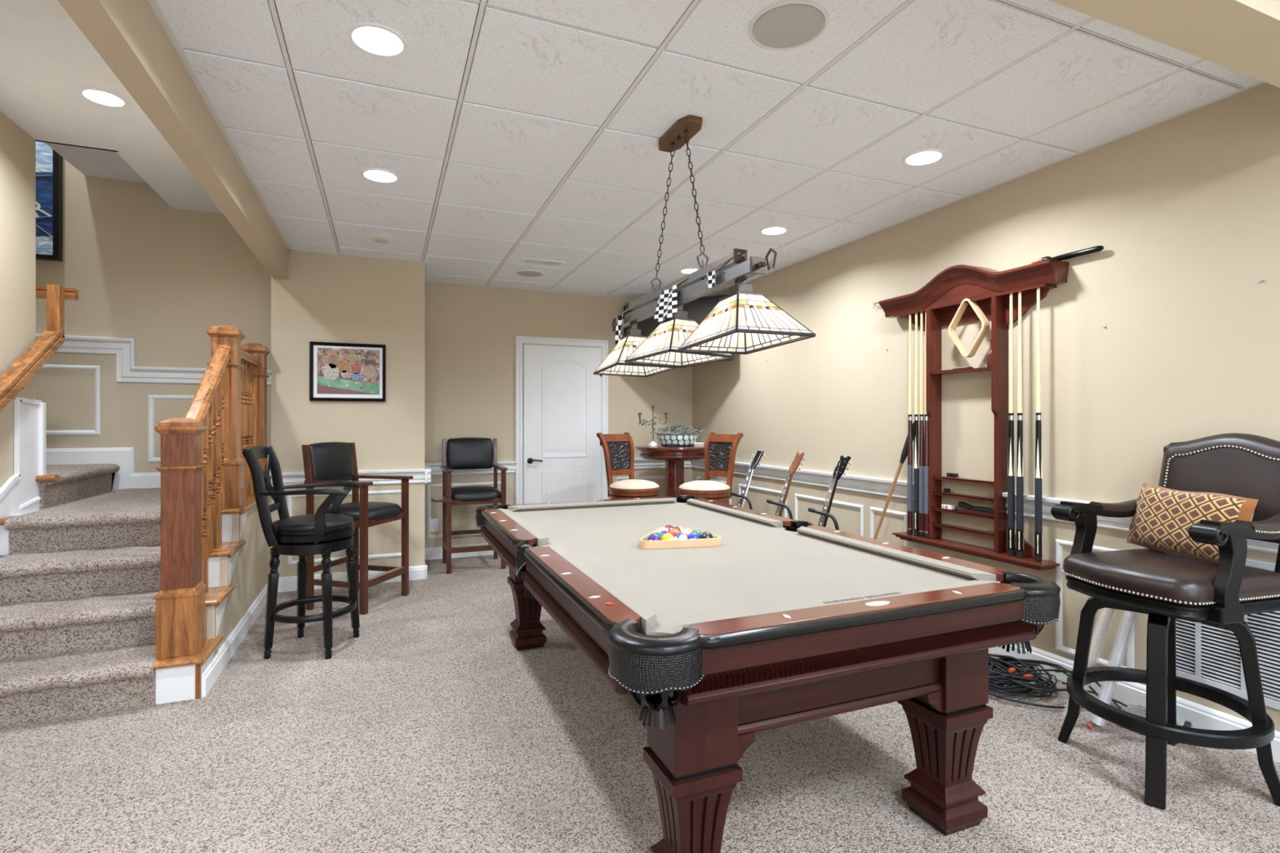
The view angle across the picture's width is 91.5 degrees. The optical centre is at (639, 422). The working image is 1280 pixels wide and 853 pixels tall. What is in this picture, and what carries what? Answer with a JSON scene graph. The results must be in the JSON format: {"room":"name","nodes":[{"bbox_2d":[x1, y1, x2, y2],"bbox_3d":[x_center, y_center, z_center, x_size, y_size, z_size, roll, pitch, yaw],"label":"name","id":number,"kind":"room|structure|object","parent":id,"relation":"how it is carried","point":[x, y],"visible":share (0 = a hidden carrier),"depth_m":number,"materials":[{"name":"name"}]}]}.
{"room":"basement billiard room","nodes":[
{"label":"basement billiard room","id":0,"kind":"room"},
{"bbox_2d":[0,111,35,488],"bbox_3d":[-3.037,-1.360,-0.936,2.670,5.200,8.570,0,0,-22],"label":"wall","id":1,"kind":"structure","parent":0,"point":[17,147],"depth_m":3.34,"materials":[{"name":"beige paint"}]},
{"bbox_2d":[0,284,79,412],"bbox_3d":[-3.378,0.020,2.574,0.900,1.624,2.168,0,0,-22],"label":"wall handrail","id":2,"kind":"object","parent":1,"relation":"attached to","point":[14,380],"visible":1,"depth_m":3.46,"materials":[{"name":"brown wood"}]},
{"bbox_2d":[0,0,222,213],"bbox_3d":[-2.762,-2.830,-0.175,3.755,2.460,9.770,0,0,-22],"label":"ceiling","id":3,"kind":"structure","parent":0,"point":[46,58],"depth_m":3.18,"materials":[{"name":"white paint"}]},
{"bbox_2d":[78,86,128,107],"bbox_3d":[-2.638,-1.596,3.067,0.184,0.008,0.184,0,0,-22],"label":"recessed light","id":4,"kind":"object","parent":3,"relation":"in","point":[100,96],"visible":1,"depth_m":3.06,"materials":[{"name":"white plastic"}]},
{"bbox_2d":[35,157,271,491],"bbox_3d":[-4.592,-1.360,4.264,3.735,5.200,0.166,0,0,-22],"label":"wall","id":5,"kind":"structure","parent":0,"point":[151,277],"depth_m":4.58,"materials":[{"name":"beige paint"}]},
{"bbox_2d":[35,141,62,261],"bbox_3d":[-4.556,-1.660,4.209,1.010,1.040,0.054,0,0,-22],"label":"painting","id":6,"kind":"object","parent":5,"relation":"attached to","point":[49,163],"visible":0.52,"depth_m":4.37,"materials":[{"name":"blue wood"}]},
{"bbox_2d":[57,0,288,279],"bbox_3d":[-0.881,-1.377,0.298,0.095,0.665,9.220,0,0,-22],"label":"beam","id":7,"kind":"structure","parent":0,"point":[129,36],"depth_m":2.16,"materials":[{"name":"beige paint"}]},
{"bbox_2d":[206,496,271,657],"bbox_3d":[-2.349,0.870,3.668,0.035,0.740,1.870,0,0,-22],"label":"wall","id":8,"kind":"structure","parent":0,"point":[251,570],"depth_m":3.68,"materials":[{"name":"beige paint"}]},
{"bbox_2d":[202,582,267,697],"bbox_3d":[-2.324,1.187,3.679,0.018,0.106,1.870,0,0,-22],"label":"baseboard","id":9,"kind":"structure","parent":8,"relation":"attached to","point":[221,658],"depth_m":3.31,"materials":[{"name":"white paint"}]},
{"bbox_2d":[270,248,431,577],"bbox_3d":[-2.324,-0.460,5.113,1.106,3.400,0.876,0,0,-22],"label":"wall","id":10,"kind":"structure","parent":0,"point":[324,297],"depth_m":4.77,"materials":[{"name":"beige paint"}]},
{"bbox_2d":[309,341,386,401],"bbox_3d":[-2.207,-0.378,4.721,0.522,0.438,0.026,0,0,-22],"label":"framed print","id":11,"kind":"object","parent":10,"relation":"attached to","point":[339,371],"visible":1,"depth_m":4.72},
{"bbox_2d":[277,564,426,592],"bbox_3d":[-2.184,1.187,4.737,1.077,0.106,0.018,0,0,-22],"label":"baseboard","id":12,"kind":"structure","parent":10,"relation":"attached to","point":[286,584],"depth_m":4.71,"materials":[{"name":"white paint"}]},
{"bbox_2d":[424,281,692,547],"bbox_3d":[-0.747,-0.260,6.142,2.785,3.000,0.166,0,0,-22],"label":"wall","id":13,"kind":"structure","parent":0,"point":[470,331],"depth_m":5.84,"materials":[{"name":"beige paint"}]},
{"bbox_2d":[430,518,438,531],"bbox_3d":[-1.860,0.932,5.640,0.070,0.115,0.010,0,0,-22],"label":"electrical outlet","id":14,"kind":"object","parent":13,"relation":"attached to","point":[433,522],"visible":1,"depth_m":5.64,"materials":[{"name":"white plastic"}]},
{"bbox_2d":[424,543,493,559],"bbox_3d":[-1.573,1.187,5.754,0.863,0.106,0.018,0,0,-22],"label":"baseboard","id":15,"kind":"structure","parent":13,"relation":"attached to","point":[430,553],"depth_m":5.69,"materials":[{"name":"white paint"}]},
{"bbox_2d":[515,335,608,503],"bbox_3d":[-0.740,0.208,6.059,0.937,2.063,0.086,0,0,-22],"label":"door","id":16,"kind":"structure","parent":13,"relation":"in","point":[561,406],"depth_m":6.05,"materials":[{"name":"white paint"}]},
{"bbox_2d":[0,554,1279,852],"bbox_3d":[-1.019,1.290,0.679,7.630,0.100,10.030,0,0,-22],"label":"floor","id":17,"kind":"structure","parent":0,"point":[428,730],"depth_m":2.24,"materials":[{"name":"beige carpet"}]},
{"bbox_2d":[0,397,271,726],"bbox_3d":[-3.134,0.704,2.850,2.162,1.673,3.650,0,0,-22],"label":"staircase","id":18,"kind":"structure","parent":17,"relation":"on","point":[80,558],"depth_m":3.02,"materials":[{"name":"beige carpet"}]},
{"bbox_2d":[153,325,270,659],"bbox_3d":[-2.416,0.246,3.646,0.186,1.613,1.857,0,0,-22],"label":"stair railing","id":19,"kind":"object","parent":18,"relation":"on","point":[195,491],"visible":0.91,"depth_m":3.09,"materials":[{"name":"brown wood"}]},
{"bbox_2d":[242,445,363,659],"bbox_3d":[-1.841,0.684,3.423,0.525,1.112,0.501,0,0,-15],"label":"bar stool","id":20,"kind":"object","parent":17,"relation":"on","point":[322,533],"visible":1,"depth_m":3.28,"materials":[{"name":"black paint"}]},
{"bbox_2d":[272,513,354,531],"bbox_3d":[-1.797,0.544,3.435,0.404,0.052,0.404,0,0,-15],"label":"seat cushion","id":21,"kind":"object","parent":20,"relation":"on","point":[331,522],"depth_m":3.32,"materials":[{"name":"black leather"}]},
{"bbox_2d":[302,441,413,614],"bbox_3d":[-1.935,0.690,4.292,0.514,1.101,0.502,0,0,14],"label":"chair","id":22,"kind":"object","parent":17,"relation":"on","point":[331,461],"visible":0.9,"depth_m":4.21,"materials":[{"name":"brown wood"}]},
{"bbox_2d":[309,441,354,480],"bbox_3d":[-2.138,0.280,4.343,0.080,0.282,0.408,0,0,14],"label":"cushion","id":23,"kind":"object","parent":22,"relation":"on","point":[332,460],"depth_m":4.30,"materials":[{"name":"black leather"}]},
{"bbox_2d":[325,501,401,520],"bbox_3d":[-1.928,0.619,4.293,0.447,0.113,0.452,0,0,14],"label":"seat cushion","id":24,"kind":"object","parent":22,"relation":"on","point":[375,511],"depth_m":4.17,"materials":[{"name":"black leather"}]},
{"bbox_2d":[431,437,507,573],"bbox_3d":[-1.494,0.690,5.366,0.612,1.101,0.514,0,0,-22],"label":"chair","id":25,"kind":"object","parent":17,"relation":"on","point":[461,453],"visible":0.91,"depth_m":5.47,"materials":[{"name":"brown wood"}]},
{"bbox_2d":[446,437,493,469],"bbox_3d":[-1.520,0.280,5.582,0.408,0.282,0.080,0,0,-22],"label":"cushion","id":26,"kind":"object","parent":25,"relation":"on","point":[462,453],"depth_m":5.56,"materials":[{"name":"black leather"}]},
{"bbox_2d":[445,485,501,502],"bbox_3d":[-1.438,0.619,5.382,0.452,0.113,0.447,0,0,-22],"label":"seat cushion","id":27,"kind":"object","parent":25,"relation":"on","point":[475,493],"depth_m":5.20,"materials":[{"name":"black leather"}]},
{"bbox_2d":[596,432,659,499],"bbox_3d":[-0.078,0.669,5.331,0.436,1.154,0.525,0,0,-40],"label":"counter stool","id":28,"kind":"object","parent":17,"relation":"on","point":[618,449],"visible":0.65,"depth_m":5.37,"materials":[{"name":"brown wood"}]},
{"bbox_2d":[608,479,659,489],"bbox_3d":[-0.049,0.522,5.297,0.428,0.064,0.428,0,0,-40],"label":"seat cushion","id":29,"kind":"object","parent":28,"relation":"on","point":[628,484],"depth_m":5.17,"materials":[{"name":"beige fabric"}]},
{"bbox_2d":[635,444,705,496],"bbox_3d":[0.330,0.735,5.939,0.752,1.010,0.752,0,0,-22],"label":"pub table","id":30,"kind":"object","parent":17,"relation":"on","point":[674,458],"visible":0.48,"depth_m":5.75,"materials":[{"name":"brown wood"}]},
{"bbox_2d":[637,405,667,446],"bbox_3d":[0.122,0.038,5.888,0.286,0.383,0.098,0,0,-12],"label":"candelabra","id":31,"kind":"object","parent":30,"relation":"on","point":[652,443],"visible":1,"depth_m":5.88,"materials":[{"name":"grey metal"}]},
{"bbox_2d":[656,433,698,446],"bbox_3d":[0.359,0.171,5.983,0.404,0.118,0.404,0,0,-22],"label":"decorative bowl","id":32,"kind":"object","parent":30,"relation":"on","point":[682,439],"visible":0.92,"depth_m":5.83,"materials":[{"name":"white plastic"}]},
{"bbox_2d":[646,423,706,435],"bbox_3d":[0.347,0.075,5.972,0.594,0.116,0.539,0,0,-22],"label":"leaf garland","id":33,"kind":"object","parent":32,"relation":"on","point":[674,426],"visible":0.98,"depth_m":5.94},
{"bbox_2d":[678,432,743,504],"bbox_3d":[0.570,0.669,5.233,0.525,1.154,0.436,0,0,-44],"label":"counter stool","id":34,"kind":"object","parent":17,"relation":"on","point":[720,450],"visible":0.66,"depth_m":5.26,"materials":[{"name":"brown wood"}]},
{"bbox_2d":[679,480,730,491],"bbox_3d":[0.538,0.522,5.202,0.428,0.064,0.428,0,0,-44],"label":"seat cushion","id":35,"kind":"object","parent":34,"relation":"on","point":[701,485],"depth_m":5.07,"materials":[{"name":"beige fabric"}]},
{"bbox_2d":[729,492,752,509],"bbox_3d":[0.758,0.900,4.941,0.416,0.679,0.366,0,0,-22],"label":"guitar stand","id":36,"kind":"object","parent":17,"relation":"on","point":[733,494],"visible":0.27,"depth_m":4.89,"materials":[{"name":"black metal"}]},
{"bbox_2d":[737,449,764,507],"bbox_3d":[0.816,0.681,4.963,0.363,0.920,0.331,0,0,-22],"label":"electric guitar","id":37,"kind":"object","parent":36,"relation":"on","point":[757,458],"visible":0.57,"depth_m":4.98,"materials":[{"name":"paint"}]},
{"bbox_2d":[475,495,1060,852],"bbox_3d":[0.168,0.861,2.754,1.444,0.758,2.514,0,0,-22],"label":"pool table","id":38,"kind":"object","parent":17,"relation":"on","point":[785,621],"visible":0.99,"depth_m":1.81,"materials":[{"name":"brown wood"}]},
{"bbox_2d":[497,508,549,546],"bbox_3d":[-0.587,0.501,3.067,0.052,0.029,0.999,0,0,-22],"label":"cushion","id":39,"kind":"object","parent":38,"relation":"on","point":[540,539],"depth_m":2.85,"materials":[{"name":"beige fabric"}]},
{"bbox_2d":[507,497,676,511],"bbox_3d":[-0.255,0.501,3.786,1.079,0.029,0.052,0,0,-22],"label":"cushion","id":40,"kind":"object","parent":38,"relation":"on","point":[654,501],"depth_m":3.76,"materials":[{"name":"beige fabric"}]},
{"bbox_2d":[547,545,657,631],"bbox_3d":[-0.151,0.501,2.002,0.052,0.029,0.999,0,0,-22],"label":"cushion","id":41,"kind":"object","parent":38,"relation":"on","point":[646,619],"depth_m":1.79,"materials":[{"name":"beige fabric"}]},
{"bbox_2d":[647,533,661,540],"bbox_3d":[0.059,0.488,2.572,0.056,0.056,0.056,0,0,-11],"label":"ball","id":42,"kind":"object","parent":38,"relation":"on","point":[653,536],"visible":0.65,"depth_m":2.56,"materials":[{"name":"purple plastic"}]},
{"bbox_2d":[661,533,674,540],"bbox_3d":[0.115,0.488,2.583,0.056,0.056,0.056,0,0,2],"label":"ball","id":43,"kind":"object","parent":38,"relation":"on","point":[667,536],"visible":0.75,"depth_m":2.57,"materials":[{"name":"yellow plastic"}]},
{"bbox_2d":[640,527,720,549],"bbox_3d":[0.145,0.499,2.711,0.347,0.033,0.310,0,0,-12],"label":"rack","id":44,"kind":"object","parent":38,"relation":"on","point":[645,544],"visible":0.75,"depth_m":2.56,"materials":[{"name":"brown wood"}]},
{"bbox_2d":[674,532,687,539],"bbox_3d":[0.169,0.488,2.595,0.056,0.056,0.056,0,0,-32],"label":"ball","id":45,"kind":"object","parent":38,"relation":"on","point":[680,535],"visible":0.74,"depth_m":2.58,"materials":[{"name":"white plastic"}]},
{"bbox_2d":[687,532,700,539],"bbox_3d":[0.224,0.488,2.606,0.056,0.056,0.056,0,0,6],"label":"ball","id":46,"kind":"object","parent":38,"relation":"on","point":[692,535],"visible":0.63,"depth_m":2.59,"materials":[{"name":"blue plastic"}]},
{"bbox_2d":[700,531,713,538],"bbox_3d":[0.279,0.488,2.618,0.056,0.056,0.056,0,0,5],"label":"ball","id":47,"kind":"object","parent":38,"relation":"on","point":[705,535],"visible":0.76,"depth_m":2.60,"materials":[{"name":"black paint"}]},
{"bbox_2d":[686,498,782,527],"bbox_3d":[0.487,0.501,3.506,0.052,0.029,0.999,0,0,-22],"label":"cushion","id":48,"kind":"object","parent":38,"relation":"on","point":[755,518],"depth_m":3.39,"materials":[{"name":"beige fabric"}]},
{"bbox_2d":[682,580,999,628],"bbox_3d":[0.591,0.501,1.722,1.079,0.029,0.052,0,0,-22],"label":"cushion","id":49,"kind":"object","parent":38,"relation":"on","point":[868,597],"depth_m":1.68,"materials":[{"name":"beige fabric"}]},
{"bbox_2d":[796,526,995,581],"bbox_3d":[0.923,0.501,2.442,0.052,0.029,0.999,0,0,-22],"label":"cushion","id":50,"kind":"object","parent":38,"relation":"on","point":[936,566],"depth_m":2.31,"materials":[{"name":"beige fabric"}]},
{"bbox_2d":[766,499,792,519],"bbox_3d":[0.955,0.900,4.460,0.416,0.679,0.366,0,0,-22],"label":"guitar stand","id":51,"kind":"object","parent":17,"relation":"on","point":[769,501],"visible":0.3,"depth_m":4.41,"materials":[{"name":"black metal"}]},
{"bbox_2d":[774,451,805,516],"bbox_3d":[1.018,0.677,4.478,0.369,0.928,0.316,0,0,-21],"label":"electric guitar","id":52,"kind":"object","parent":51,"relation":"on","point":[797,459],"visible":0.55,"depth_m":4.50,"materials":[{"name":"paint"}]},
{"bbox_2d":[808,507,839,530],"bbox_3d":[1.137,0.900,4.016,0.416,0.679,0.366,0,0,-22],"label":"guitar stand","id":53,"kind":"object","parent":17,"relation":"on","point":[810,509],"visible":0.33,"depth_m":3.97,"materials":[{"name":"black plastic"}]},
{"bbox_2d":[817,455,851,527],"bbox_3d":[1.198,0.680,4.034,0.365,0.921,0.316,0,0,-22],"label":"electric guitar","id":54,"kind":"object","parent":53,"relation":"on","point":[842,464],"visible":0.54,"depth_m":4.05,"materials":[{"name":"paint"}]},
{"bbox_2d":[873,422,914,539],"bbox_3d":[1.553,0.622,3.990,0.044,1.243,0.497,0,0,-31],"label":"pool cue","id":55,"kind":"object","parent":17,"relation":"on","point":[904,451],"visible":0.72,"depth_m":3.90,"materials":[{"name":"beige wood"}]},
{"bbox_2d":[988,653,1128,728],"bbox_3d":[1.805,1.175,2.871,0.476,0.123,0.798,0,0,-42],"label":"cable tangle","id":56,"kind":"object","parent":17,"relation":"on","point":[1005,666],"visible":0.63,"depth_m":2.83,"materials":[{"name":"black rubber"}]},
{"bbox_2d":[1064,607,1115,717],"bbox_3d":[1.907,0.908,2.597,0.348,0.638,0.053,0,0,-14],"label":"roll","id":57,"kind":"object","parent":17,"relation":"on","point":[1107,615],"visible":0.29,"depth_m":2.59,"materials":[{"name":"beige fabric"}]},
{"bbox_2d":[1091,610,1137,726],"bbox_3d":[1.973,0.904,2.554,0.317,0.646,0.053,0,0,-16],"label":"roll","id":58,"kind":"object","parent":17,"relation":"on","point":[1106,692],"visible":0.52,"depth_m":2.54,"materials":[{"name":"paper"}]},
{"bbox_2d":[1121,705,1192,745],"bbox_3d":[2.066,1.212,2.500,0.164,0.055,0.184,0,0,-30],"label":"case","id":59,"kind":"object","parent":17,"relation":"on","point":[1188,724],"visible":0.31,"depth_m":2.45,"materials":[{"name":"plastic"}]},
{"bbox_2d":[1124,703,1186,726],"bbox_3d":[2.057,1.181,2.496,0.140,0.006,0.180,0,0,-42],"label":"booklet","id":60,"kind":"object","parent":59,"relation":"on","point":[1132,708],"visible":0.43,"depth_m":2.53,"materials":[{"name":"white paper"}]},
{"bbox_2d":[1050,433,1279,809],"bbox_3d":[1.931,0.642,2.247,0.696,1.202,0.566,0,0,-16],"label":"bar stool","id":61,"kind":"object","parent":17,"relation":"on","point":[1166,587],"visible":0.97,"depth_m":2.12,"materials":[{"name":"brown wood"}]},
{"bbox_2d":[1062,548,1279,606],"bbox_3d":[1.872,0.537,2.231,0.516,0.095,0.466,0,0,-16],"label":"seat cushion","id":62,"kind":"object","parent":61,"relation":"on","point":[1144,575],"depth_m":2.09,"materials":[{"name":"brown leather"}]},
{"bbox_2d":[1125,483,1258,564],"bbox_3d":[2.018,0.372,2.303,0.150,0.254,0.426,0,0,-10],"label":"lumbar pillow","id":63,"kind":"object","parent":61,"relation":"on","point":[1162,518],"visible":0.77,"depth_m":2.28,"materials":[{"name":"fabric"}]},
{"bbox_2d":[1158,433,1279,543],"bbox_3d":[2.198,0.228,2.322,0.139,0.374,0.476,0,0,-16],"label":"backrest","id":64,"kind":"object","parent":61,"relation":"on","point":[1244,465],"depth_m":2.30,"materials":[{"name":"brown leather"}]},
{"bbox_2d":[147,0,1265,298],"bbox_3d":[-0.223,-1.313,3.677,3.685,0.103,4.885,0,0,-22],"label":"ceiling","id":65,"kind":"structure","parent":0,"point":[510,131],"depth_m":2.56,"materials":[{"name":"tile"}]},
{"bbox_2d":[347,22,407,57],"bbox_3d":[-0.866,-1.261,2.061,0.184,0.008,0.184,0,0,-22],"label":"recessed light","id":66,"kind":"object","parent":65,"relation":"in","point":[377,38],"visible":1,"depth_m":2.05,"materials":[{"name":"white plastic"}]},
{"bbox_2d":[360,168,399,183],"bbox_3d":[-1.329,-1.261,3.191,0.184,0.008,0.184,0,0,-22],"label":"recessed light","id":67,"kind":"object","parent":65,"relation":"in","point":[377,175],"visible":1,"depth_m":3.18,"materials":[{"name":"white plastic"}]},
{"bbox_2d":[364,234,397,244],"bbox_3d":[-1.784,-1.261,4.300,0.206,0.038,0.206,0,0,-22],"label":"recessed light","id":68,"kind":"object","parent":65,"relation":"in","point":[377,238],"visible":1,"depth_m":4.27,"materials":[{"name":"white plastic"}]},
{"bbox_2d":[367,235,395,243],"bbox_3d":[-1.784,-1.258,4.300,0.180,0.010,0.180,0,0,-22],"label":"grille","id":69,"kind":"object","parent":68,"relation":"attached to","point":[377,239],"depth_m":4.27,"materials":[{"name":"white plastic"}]},
{"bbox_2d":[515,270,543,276],"bbox_3d":[-0.934,-1.260,5.291,0.237,0.013,0.237,0,0,-22],"label":"ceiling speaker","id":70,"kind":"object","parent":65,"relation":"attached to","point":[522,273],"visible":1,"depth_m":5.26,"materials":[{"name":"paint"}]},
{"bbox_2d":[518,257,566,266],"bbox_3d":[-0.770,-1.262,4.926,0.350,0.010,0.150,0,0,-22],"label":"ceiling vent","id":71,"kind":"object","parent":65,"relation":"in","point":[535,260],"visible":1,"depth_m":4.92,"materials":[{"name":"white plastic"}]},
{"bbox_2d":[679,267,699,274],"bbox_3d":[0.421,-1.261,5.198,0.184,0.008,0.184,0,0,-22],"label":"recessed light","id":72,"kind":"object","parent":65,"relation":"in","point":[688,270],"visible":0.67,"depth_m":5.17,"materials":[{"name":"white plastic"}]},
{"bbox_2d":[593,114,816,377],"bbox_3d":[0.144,-0.758,2.776,0.347,1.017,1.603,0,0,-22],"label":"light","id":73,"kind":"object","parent":65,"relation":"hanging from","point":[748,316],"visible":0.98,"depth_m":2.51,"materials":[{"name":"white glass"}]},
{"bbox_2d":[615,303,635,345],"bbox_3d":[-0.083,-0.477,3.224,0.026,0.233,0.251,0,0,-22],"label":"flag","id":74,"kind":"object","parent":73,"relation":"attached to","point":[620,317],"visible":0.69,"depth_m":3.28,"materials":[{"name":"multicoloured fabric"}]},
{"bbox_2d":[653,276,688,322],"bbox_3d":[0.129,-0.526,2.701,0.050,0.158,0.244,0,0,-25],"label":"flag","id":75,"kind":"object","parent":73,"relation":"attached to","point":[667,305],"visible":1,"depth_m":2.73,"materials":[{"name":"multicoloured fabric"}]},
{"bbox_2d":[706,252,740,288],"bbox_3d":[0.302,-0.559,2.311,0.025,0.098,0.192,0,0,-28],"label":"flag","id":76,"kind":"object","parent":73,"relation":"attached to","point":[710,275],"visible":1,"depth_m":2.36,"materials":[{"name":"multicoloured fabric"}]},
{"bbox_2d":[760,225,788,235],"bbox_3d":[0.882,-1.261,4.105,0.184,0.008,0.184,0,0,-22],"label":"recessed light","id":77,"kind":"object","parent":65,"relation":"in","point":[770,230],"visible":1,"depth_m":4.09,"materials":[{"name":"white plastic"}]},
{"bbox_2d":[748,0,829,50],"bbox_3d":[0.472,-1.260,1.987,0.251,0.013,0.251,0,0,-22],"label":"ceiling speaker","id":78,"kind":"object","parent":65,"relation":"attached to","point":[786,24],"visible":1,"depth_m":1.97,"materials":[{"name":"paint"}]},
{"bbox_2d":[902,148,945,166],"bbox_3d":[1.352,-1.261,2.973,0.184,0.008,0.184,0,0,-22],"label":"recessed light","id":79,"kind":"object","parent":65,"relation":"in","point":[923,157],"visible":1,"depth_m":2.96,"materials":[{"name":"white plastic"}]},
{"bbox_2d":[691,82,1279,732],"bbox_3d":[2.449,-0.260,2.111,0.166,3.000,10.050,0,0,-22],"label":"wall","id":80,"kind":"structure","parent":0,"point":[1184,210],"depth_m":2.98,"materials":[{"name":"beige paint"}]},
{"bbox_2d":[878,259,1069,570],"bbox_3d":[1.778,-0.071,3.460,0.146,1.578,1.093,0,0,-22],"label":"cue rack","id":81,"kind":"object","parent":80,"relation":"attached to","point":[940,299],"visible":0.98,"depth_m":3.35,"materials":[{"name":"brown wood"}]},
{"bbox_2d":[906,314,913,534],"bbox_3d":[1.643,-0.004,3.792,0.034,1.368,0.033,0,0,-22],"label":"pool cue","id":82,"kind":"object","parent":81,"relation":"on","point":[909,509],"visible":1,"depth_m":3.78,"materials":[{"name":"brown wood"}]},
{"bbox_2d":[913,312,919,535],"bbox_3d":[1.661,-0.004,3.748,0.033,1.368,0.032,0,0,-22],"label":"pool cue","id":83,"kind":"object","parent":81,"relation":"on","point":[916,454],"visible":0.99,"depth_m":3.74,"materials":[{"name":"brown wood"}]},
{"bbox_2d":[918,311,924,537],"bbox_3d":[1.676,-0.004,3.711,0.034,1.368,0.033,0,0,-22],"label":"pool cue","id":84,"kind":"object","parent":81,"relation":"on","point":[921,415],"visible":0.97,"depth_m":3.70,"materials":[{"name":"brown wood"}]},
{"bbox_2d":[923,315,928,537],"bbox_3d":[1.690,-0.004,3.677,0.034,1.368,0.033,0,0,-22],"label":"pool cue","id":85,"kind":"object","parent":81,"relation":"on","point":[926,500],"visible":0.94,"depth_m":3.67,"materials":[{"name":"brown wood"}]},
{"bbox_2d":[942,503,955,509],"bbox_3d":[1.768,0.484,3.572,0.037,0.022,0.064,0,0,-22],"label":"box","id":86,"kind":"object","parent":81,"relation":"on","point":[944,506],"visible":1,"depth_m":3.55,"materials":[{"name":"white plastic"}]},
{"bbox_2d":[939,366,973,371],"bbox_3d":[1.779,-0.297,3.517,0.040,0.014,0.200,0,0,-22],"label":"brush","id":87,"kind":"object","parent":81,"relation":"on","point":[965,367],"visible":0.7,"depth_m":3.47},
{"bbox_2d":[929,366,991,374],"bbox_3d":[1.807,-0.284,3.461,0.092,0.012,0.400,0,0,-22],"label":"shelf","id":88,"kind":"object","parent":81,"relation":"attached to","point":[932,371],"depth_m":3.47,"materials":[{"name":"brown wood"}]},
{"bbox_2d":[933,523,994,537],"bbox_3d":[1.817,0.596,3.466,0.070,0.016,0.400,0,0,-22],"label":"shelf","id":89,"kind":"object","parent":81,"relation":"attached to","point":[935,526],"depth_m":3.47,"materials":[{"name":"brown wood"}]},
{"bbox_2d":[933,506,994,519],"bbox_3d":[1.817,0.504,3.466,0.070,0.016,0.400,0,0,-22],"label":"shelf","id":90,"kind":"object","parent":81,"relation":"attached to","point":[935,509],"depth_m":3.47,"materials":[{"name":"brown wood"}]},
{"bbox_2d":[933,491,994,502],"bbox_3d":[1.817,0.412,3.466,0.070,0.016,0.400,0,0,-22],"label":"shelf","id":91,"kind":"object","parent":81,"relation":"attached to","point":[935,494],"depth_m":3.47,"materials":[{"name":"brown wood"}]},
{"bbox_2d":[933,475,994,484],"bbox_3d":[1.817,0.322,3.466,0.070,0.016,0.400,0,0,-22],"label":"shelf","id":92,"kind":"object","parent":81,"relation":"attached to","point":[935,478],"depth_m":3.47,"materials":[{"name":"brown wood"}]},
{"bbox_2d":[947,297,990,357],"bbox_3d":[1.796,-0.515,3.411,0.044,0.322,0.228,0,0,-22],"label":"rack","id":93,"kind":"object","parent":81,"relation":"hanging from","point":[985,322],"visible":0.95,"depth_m":3.39,"materials":[{"name":"beige wood"}]},
{"bbox_2d":[892,531,1059,570],"bbox_3d":[1.798,0.700,3.436,0.128,0.036,0.955,0,0,-22],"label":"shelf","id":94,"kind":"object","parent":81,"relation":"attached to","point":[1028,561],"depth_m":3.31,"materials":[{"name":"brown wood"}]},
{"bbox_2d":[958,501,994,515],"bbox_3d":[1.842,0.471,3.391,0.040,0.049,0.230,0,0,-22],"label":"brush","id":95,"kind":"object","parent":81,"relation":"on","point":[968,508],"visible":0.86,"depth_m":3.39,"materials":[{"name":"black plastic"}]},
{"bbox_2d":[872,245,1103,309],"bbox_3d":[1.813,-0.780,3.475,0.039,0.059,1.437,0,0,-23],"label":"stick","id":96,"kind":"object","parent":81,"relation":"on","point":[1098,248],"visible":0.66,"depth_m":2.91,"materials":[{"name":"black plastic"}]},
{"bbox_2d":[986,339,991,367],"bbox_3d":[1.867,-0.363,3.304,0.052,0.146,0.052,0,0,-22],"label":"bottle","id":97,"kind":"object","parent":81,"relation":"on","point":[988,355],"visible":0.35,"depth_m":3.30,"materials":[{"name":"red glass"}]},
{"bbox_2d":[1007,293,1014,555],"bbox_3d":[1.894,-0.004,3.180,0.033,1.368,0.032,0,0,-22],"label":"pool cue","id":98,"kind":"object","parent":81,"relation":"on","point":[1011,490],"visible":1,"depth_m":3.17,"materials":[{"name":"brown wood"}]},
{"bbox_2d":[1016,291,1023,557],"bbox_3d":[1.911,-0.004,3.137,0.033,1.368,0.032,0,0,-22],"label":"pool cue","id":99,"kind":"object","parent":81,"relation":"on","point":[1020,460],"visible":1,"depth_m":3.13,"materials":[{"name":"brown wood"}]},
{"bbox_2d":[1034,288,1042,561],"bbox_3d":[1.948,-0.004,3.048,0.033,1.368,0.032,0,0,-22],"label":"pool cue","id":100,"kind":"object","parent":81,"relation":"on","point":[1038,468],"visible":1,"depth_m":3.04,"materials":[{"name":"brown wood"}]},
{"bbox_2d":[988,642,1279,763],"bbox_3d":[2.430,1.187,2.038,0.018,0.106,9.930,0,0,-22],"label":"baseboard","id":101,"kind":"structure","parent":80,"relation":"attached to","point":[1201,717],"depth_m":2.68,"materials":[{"name":"white paint"}]},
{"bbox_2d":[1048,0,1279,87],"bbox_3d":[0.736,-1.377,1.336,3.685,0.665,0.175,0,0,-22],"label":"beam","id":102,"kind":"structure","parent":80,"relation":"attached to","point":[1241,36],"depth_m":1.64,"materials":[{"name":"beige paint"}]},
{"bbox_2d":[1175,559,1279,710],"bbox_3d":[2.394,0.785,2.129,0.014,0.530,1.025,0,0,-22],"label":"air vent","id":103,"kind":"object","parent":80,"relation":"in","point":[1210,655],"visible":0.32,"depth_m":2.41,"materials":[{"name":"white metal"}]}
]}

